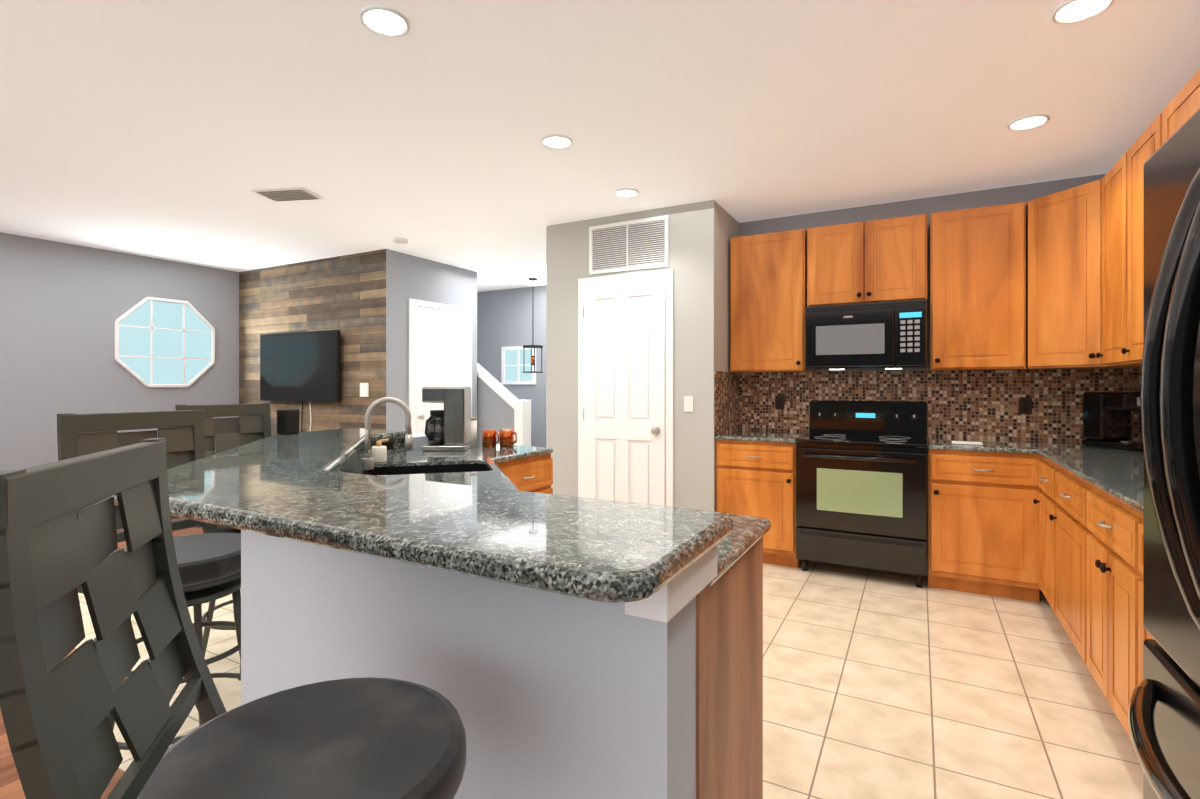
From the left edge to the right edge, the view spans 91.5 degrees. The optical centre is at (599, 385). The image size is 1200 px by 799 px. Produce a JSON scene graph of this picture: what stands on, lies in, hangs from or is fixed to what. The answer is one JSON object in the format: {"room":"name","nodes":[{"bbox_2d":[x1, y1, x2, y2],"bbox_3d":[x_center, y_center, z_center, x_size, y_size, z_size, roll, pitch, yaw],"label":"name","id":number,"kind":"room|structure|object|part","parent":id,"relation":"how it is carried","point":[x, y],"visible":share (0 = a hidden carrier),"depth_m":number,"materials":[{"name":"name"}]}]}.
{"room":"kitchen","nodes":[
{"label":"kitchen","id":0,"kind":"room"},
{"bbox_2d":[0,518,202,798],"bbox_3d":[-1.754,1.305,2.936,8.580,0.050,9.920,0,0,29],"label":"floor","id":1,"kind":"structure","parent":0,"point":[10,786],"depth_m":1.95,"materials":[{"name":"laminate"}]},
{"bbox_2d":[175,402,271,680],"bbox_3d":[-1.646,0.685,2.786,0.498,1.196,0.450,0,0,29],"label":"stool","id":2,"kind":"object","parent":1,"relation":"on","point":[254,426],"visible":0.19,"depth_m":2.89,"materials":[{"name":"wood"}]},
{"bbox_2d":[0,438,465,798],"bbox_3d":[-0.452,0.686,0.863,0.498,1.196,0.450,0,0,-19],"label":"stool","id":3,"kind":"object","parent":1,"relation":"on","point":[368,738],"visible":1,"depth_m":0.80,"materials":[{"name":"wood"}]},
{"bbox_2d":[477,363,530,445],"bbox_3d":[-1.809,-0.004,7.822,2.710,2.558,1.110,0,0,29],"label":"stairs","id":4,"kind":"structure","parent":1,"relation":"on","point":[500,406],"depth_m":6.89,"materials":[{"name":"white paint"}]},
{"bbox_2d":[0,232,238,470],"bbox_3d":[-6.104,-0.040,3.812,0.100,2.640,7.300,0,0,29],"label":"wall","id":5,"kind":"structure","parent":0,"point":[64,307],"depth_m":5.66,"materials":[{"name":"grey paint"}]},
{"bbox_2d":[115,297,214,387],"bbox_3d":[-4.665,-0.461,6.319,0.035,0.960,0.960,0,0,29],"label":"window","id":6,"kind":"structure","parent":5,"relation":"in","point":[163,343],"depth_m":6.30,"materials":[{"name":"blue"}]},
{"bbox_2d":[239,249,476,434],"bbox_3d":[-2.936,-0.041,7.018,2.600,2.640,1.360,0,0,29],"label":"wall","id":7,"kind":"structure","parent":0,"point":[360,301],"depth_m":6.16,"materials":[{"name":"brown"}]},
{"bbox_2d":[260,330,339,431],"bbox_3d":[-3.261,0.090,6.368,1.330,1.341,0.087,0,0,29],"label":"tv","id":8,"kind":"object","parent":7,"relation":"attached to","point":[302,367],"visible":0.92,"depth_m":6.30,"materials":[{"name":"black plastic"}]},
{"bbox_2d":[360,383,368,396],"bbox_3d":[-2.388,0.039,5.931,0.120,0.140,0.019,0,0,29],"label":"light switch","id":9,"kind":"object","parent":7,"relation":"attached to","point":[364,389],"visible":0.96,"depth_m":5.92,"materials":[{"name":"white plastic"}]},
{"bbox_2d":[409,298,471,434],"bbox_3d":[-1.716,0.185,6.450,0.078,2.181,0.960,0,0,29],"label":"door","id":10,"kind":"structure","parent":7,"relation":"attached to","point":[440,347],"depth_m":6.37,"materials":[{"name":"white wood"}]},
{"bbox_2d":[477,285,545,446],"bbox_3d":[-1.224,-0.042,8.238,4.440,2.640,0.100,0,0,29],"label":"wall","id":11,"kind":"structure","parent":0,"point":[504,317],"depth_m":8.07,"materials":[{"name":"grey paint"}]},
{"bbox_2d":[501,346,535,383],"bbox_3d":[-1.131,-0.287,8.115,0.580,0.530,0.020,0,0,29],"label":"window","id":12,"kind":"structure","parent":11,"relation":"in","point":[515,362],"depth_m":8.13,"materials":[{"name":"blue"}]},
{"bbox_2d":[0,0,1199,291],"bbox_3d":[-1.754,-1.397,2.935,8.580,0.086,9.920,0,0,29],"label":"ceiling","id":13,"kind":"structure","parent":0,"point":[174,130],"depth_m":2.91,"materials":[{"name":"white paint"}]},
{"bbox_2d":[251,187,324,201],"bbox_3d":[-2.204,-1.351,4.136,0.400,0.017,0.240,0,0,9],"label":"ceiling vent","id":14,"kind":"object","parent":13,"relation":"in","point":[288,194],"visible":1,"depth_m":4.11,"materials":[{"name":"white metal"}]},
{"bbox_2d":[359,5,409,36],"bbox_3d":[-0.800,-1.355,2.177,0.177,0.016,0.177,0,0,20],"label":"recessed light","id":15,"kind":"object","parent":13,"relation":"in","point":[384,21],"depth_m":2.17,"materials":[{"name":"white"}]},
{"bbox_2d":[393,238,407,243],"bbox_3d":[-1.846,-1.343,5.422,0.130,0.034,0.130,0,0,29],"label":"smoke detector","id":16,"kind":"object","parent":13,"relation":"attached to","point":[400,240],"visible":0.98,"depth_m":5.38,"materials":[{"name":"white plastic"}]},
{"bbox_2d":[523,278,542,372],"bbox_3d":[-0.846,-0.764,7.383,0.180,1.195,0.180,0,0,29],"label":"pendant light","id":17,"kind":"object","parent":13,"relation":"hanging from","point":[533,346],"visible":0.98,"depth_m":7.36,"materials":[{"name":"black"}]},
{"bbox_2d":[541,134,572,148],"bbox_3d":[-0.239,-1.356,3.249,0.177,0.016,0.177,0,0,20],"label":"recessed light","id":18,"kind":"object","parent":13,"relation":"in","point":[554,141],"depth_m":3.24,"materials":[{"name":"white"}]},
{"bbox_2d":[614,188,638,197],"bbox_3d":[0.185,-1.356,4.111,0.177,0.016,0.177,0,0,23],"label":"recessed light","id":19,"kind":"object","parent":13,"relation":"in","point":[624,192],"depth_m":4.09,"materials":[{"name":"white"}]},
{"bbox_2d":[1007,114,1049,130],"bbox_3d":[2.205,-1.356,3.011,0.177,0.016,0.177,0,0,23],"label":"recessed light","id":20,"kind":"object","parent":13,"relation":"in","point":[1028,122],"depth_m":3.01,"materials":[{"name":"white"}]},
{"bbox_2d":[1051,0,1114,23],"bbox_3d":[1.730,-1.355,2.097,0.177,0.016,0.177,0,0,20],"label":"recessed light","id":21,"kind":"object","parent":13,"relation":"in","point":[1070,11],"depth_m":2.11,"materials":[{"name":"white"}]},
{"bbox_2d":[74,560,1142,798],"bbox_3d":[0.193,1.278,3.897,5.880,0.004,6.170,0,0,29],"label":"floor","id":22,"kind":"structure","parent":0,"point":[878,684],"depth_m":2.41,"materials":[{"name":"beige tile"}]},
{"bbox_2d":[57,409,240,749],"bbox_3d":[-1.407,0.685,1.943,0.512,1.196,0.462,0,0,29],"label":"stool","id":23,"kind":"object","parent":22,"relation":"on","point":[209,562],"visible":0.33,"depth_m":1.96,"materials":[{"name":"wood"}]},
{"bbox_2d":[241,517,770,798],"bbox_3d":[-0.728,0.788,1.880,2.322,0.985,0.704,0,0,29],"label":"base cabinet","id":24,"kind":"object","parent":22,"relation":"on","point":[526,622],"depth_m":1.21,"materials":[{"name":"white paint"}]},
{"bbox_2d":[104,428,759,615],"bbox_3d":[-0.710,0.308,2.129,2.656,0.115,1.700,0,0,29],"label":"countertop","id":25,"kind":"structure","parent":24,"relation":"on","point":[492,516],"depth_m":1.17,"materials":[{"name":"grey stone"}]},
{"bbox_2d":[277,409,298,434],"bbox_3d":[-1.625,0.185,3.046,0.080,0.129,0.083,0,0,29],"label":"speaker","id":26,"kind":"object","parent":25,"relation":"on","point":[287,421],"visible":1,"depth_m":3.02},
{"bbox_2d":[372,439,388,462],"bbox_3d":[-1.060,0.309,2.808,0.068,0.111,0.068,0,0,29],"label":"soap dispenser","id":27,"kind":"object","parent":25,"relation":"on","point":[379,452],"visible":0.94,"depth_m":2.78,"materials":[{"name":"beige ceramic"}]},
{"bbox_2d":[361,397,412,469],"bbox_3d":[-0.945,0.206,2.568,0.162,0.317,0.186,0,0,29],"label":"faucet","id":28,"kind":"object","parent":25,"relation":"on","point":[367,462],"visible":1,"depth_m":2.56,"materials":[{"name":"silver metal"}]},
{"bbox_2d":[422,387,471,450],"bbox_3d":[-0.882,0.184,3.357,0.246,0.360,0.227,0,0,-1],"label":"coffee maker","id":29,"kind":"object","parent":25,"relation":"on","point":[448,428],"visible":1,"depth_m":3.27,"materials":[{"name":"silver metal"}]},
{"bbox_2d":[715,438,801,567],"bbox_3d":[1.252,0.837,4.446,0.568,0.886,0.654,0,0,29],"label":"base cabinet","id":30,"kind":"object","parent":22,"relation":"on","point":[756,477],"depth_m":4.13,"materials":[{"name":"brown wood"}]},
{"bbox_2d":[715,430,808,441],"bbox_3d":[1.250,0.379,4.443,0.568,0.030,0.660,0,0,29],"label":"countertop","id":31,"kind":"structure","parent":30,"relation":"on","point":[772,436],"depth_m":4.31,"materials":[{"name":"grey stone"}]},
{"bbox_2d":[795,400,927,587],"bbox_3d":[1.826,0.693,4.074,0.796,1.165,0.738,0,0,29],"label":"range","id":32,"kind":"object","parent":22,"relation":"on","point":[861,484],"visible":1,"depth_m":3.84,"materials":[{"name":"black metal"}]},
{"bbox_2d":[928,454,1022,599],"bbox_3d":[2.453,0.838,3.792,0.571,0.886,0.654,0,0,29],"label":"base cabinet","id":33,"kind":"object","parent":22,"relation":"on","point":[959,566],"depth_m":3.56,"materials":[{"name":"brown wood"}]},
{"bbox_2d":[1023,550,1034,601],"bbox_3d":[2.931,0.838,3.510,0.679,0.886,0.690,0,0,29],"label":"base cabinet","id":34,"kind":"object","parent":22,"relation":"on","point":[1028,555],"depth_m":3.41,"materials":[{"name":"brown wood"}]},
{"bbox_2d":[1035,550,1046,601],"bbox_3d":[2.674,0.838,2.990,0.633,0.886,0.590,0,0,29],"label":"base cabinet","id":35,"kind":"object","parent":22,"relation":"on","point":[1040,555],"depth_m":3.29,"materials":[{"name":"brown wood"}]},
{"bbox_2d":[1047,554,1074,645],"bbox_3d":[2.419,0.838,2.521,0.633,0.886,0.762,0,0,29],"label":"base cabinet","id":36,"kind":"object","parent":22,"relation":"on","point":[1060,567],"depth_m":2.77,"materials":[{"name":"brown wood"}]},
{"bbox_2d":[1075,554,1122,725],"bbox_3d":[2.118,0.838,1.968,0.633,0.886,0.782,0,0,29],"label":"base cabinet","id":37,"kind":"object","parent":22,"relation":"on","point":[1098,581],"depth_m":2.18,"materials":[{"name":"brown wood"}]},
{"bbox_2d":[927,438,1143,561],"bbox_3d":[2.140,0.380,2.581,1.180,0.030,3.080,0,0,29],"label":"countertop","id":38,"kind":"structure","parent":37,"relation":"on","point":[1053,497],"depth_m":3.38,"materials":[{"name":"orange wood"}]},
{"bbox_2d":[952,441,982,444],"bbox_3d":[2.304,0.358,3.675,0.160,0.012,0.100,0,0,29],"label":"spoon rest","id":39,"kind":"object","parent":38,"relation":"on","point":[966,443],"visible":1,"depth_m":3.65,"materials":[{"name":"white ceramic"}]},
{"bbox_2d":[1082,392,1142,449],"bbox_3d":[3.062,0.199,3.457,0.200,0.330,0.280,0,0,-6],"label":"pod coffee maker","id":40,"kind":"object","parent":38,"relation":"on","point":[1106,419],"visible":0.79,"depth_m":3.46,"materials":[{"name":"black plastic"}]},
{"bbox_2d":[1123,562,1153,740],"bbox_3d":[1.822,0.838,1.424,0.633,0.886,0.740,0,0,29],"label":"base cabinet","id":41,"kind":"object","parent":22,"relation":"on","point":[1134,633],"depth_m":1.88,"materials":[{"name":"brown wood"}]},
{"bbox_2d":[1128,108,1199,798],"bbox_3d":[1.293,0.391,0.736,0.906,1.780,0.910,0,0,29],"label":"fridge","id":42,"kind":"object","parent":22,"relation":"on","point":[1164,716],"visible":1,"depth_m":1.01,"materials":[{"name":"black metal"}]},
{"bbox_2d":[546,200,738,511],"bbox_3d":[0.369,-0.040,4.973,1.480,2.640,0.790,0,0,29],"label":"wall","id":43,"kind":"structure","parent":0,"point":[701,234],"depth_m":4.41,"materials":[{"name":"grey paint"}]},
{"bbox_2d":[578,269,673,506],"bbox_3d":[0.168,0.198,4.573,0.830,2.156,0.100,0,0,29],"label":"door","id":44,"kind":"structure","parent":43,"relation":"attached to","point":[624,414],"depth_m":4.58,"materials":[{"name":"white wood"}]},
{"bbox_3d":[0.188,0.198,4.609,0.830,2.156,0.018,0,0,29],"label":"pantry door trim","id":45,"kind":"part","parent":44,"relation":"part of","materials":[{"name":"white wood"}]},
{"bbox_2d":[589,215,668,274],"bbox_3d":[0.216,-1.100,4.597,0.690,0.390,0.012,0,0,29],"label":"air vent","id":46,"kind":"object","parent":43,"relation":"in","point":[625,246],"visible":1,"depth_m":4.59,"materials":[{"name":"white metal"}]},
{"bbox_2d":[684,396,692,411],"bbox_3d":[0.659,0.135,4.355,0.072,0.116,0.014,0,0,29],"label":"switch plate","id":47,"kind":"object","parent":43,"relation":"attached to","point":[688,403],"visible":1,"depth_m":4.36,"materials":[{"name":"white plastic"}]},
{"bbox_2d":[739,174,1134,441],"bbox_3d":[2.352,-0.040,4.287,2.660,2.640,0.100,0,0,29],"label":"wall","id":48,"kind":"structure","parent":0,"point":[1026,193],"depth_m":4.22,"materials":[{"name":"grey paint"}]},
{"bbox_3d":[1.526,-0.039,0.091,0.100,2.640,8.060,0,0,29],"label":"wall","id":49,"kind":"structure","parent":0,"visible":0},
{"bbox_2d":[715,371,742,435],"bbox_3d":[0.997,0.127,4.569,0.009,0.475,0.640,0,0,29],"label":"backsplash","id":50,"kind":"structure","parent":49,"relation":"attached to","point":[728,385],"depth_m":4.58,"materials":[{"name":"tile"}]},
{"bbox_2d":[743,368,1138,441],"bbox_3d":[2.278,0.127,4.265,2.550,0.475,0.008,0,0,29],"label":"backsplash","id":51,"kind":"structure","parent":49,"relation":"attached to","point":[981,404],"depth_m":4.11,"materials":[{"name":"tile"}]},
{"bbox_2d":[775,395,784,409],"bbox_3d":[1.448,0.132,4.709,0.072,0.115,0.008,0,0,29],"label":"electrical outlet plate","id":52,"kind":"object","parent":51,"relation":"attached to","point":[779,399],"depth_m":4.70,"materials":[{"name":"brown"}]},
{"bbox_2d":[1019,397,1031,413],"bbox_3d":[2.864,0.133,3.938,0.072,0.115,0.008,0,0,29],"label":"electrical outlet plate","id":53,"kind":"object","parent":51,"relation":"attached to","point":[1025,405],"depth_m":3.94,"materials":[{"name":"brown plastic"}]},
{"bbox_2d":[730,69,1199,372],"bbox_3d":[1.401,-0.634,2.633,2.530,1.050,3.694,0,0,29],"label":"upper cabinet","id":54,"kind":"object","parent":49,"relation":"attached to","point":[1054,281],"visible":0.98,"depth_m":3.75,"materials":[{"name":"brown wood"}]},
{"bbox_2d":[805,299,926,370],"bbox_3d":[1.910,-0.347,4.208,0.766,0.457,0.440,0,0,29],"label":"over-the-range microwave","id":55,"kind":"object","parent":54,"relation":"attached to","point":[890,335],"visible":1,"depth_m":4.02,"materials":[{"name":"black metal"}]},
{"bbox_2d":[1139,368,1142,441],"bbox_3d":[2.673,0.128,2.313,0.009,0.475,3.060,0,0,29],"label":"backsplash","id":56,"kind":"structure","parent":49,"relation":"attached to","point":[1140,434],"depth_m":3.66,"materials":[{"name":"tile"}]}
]}

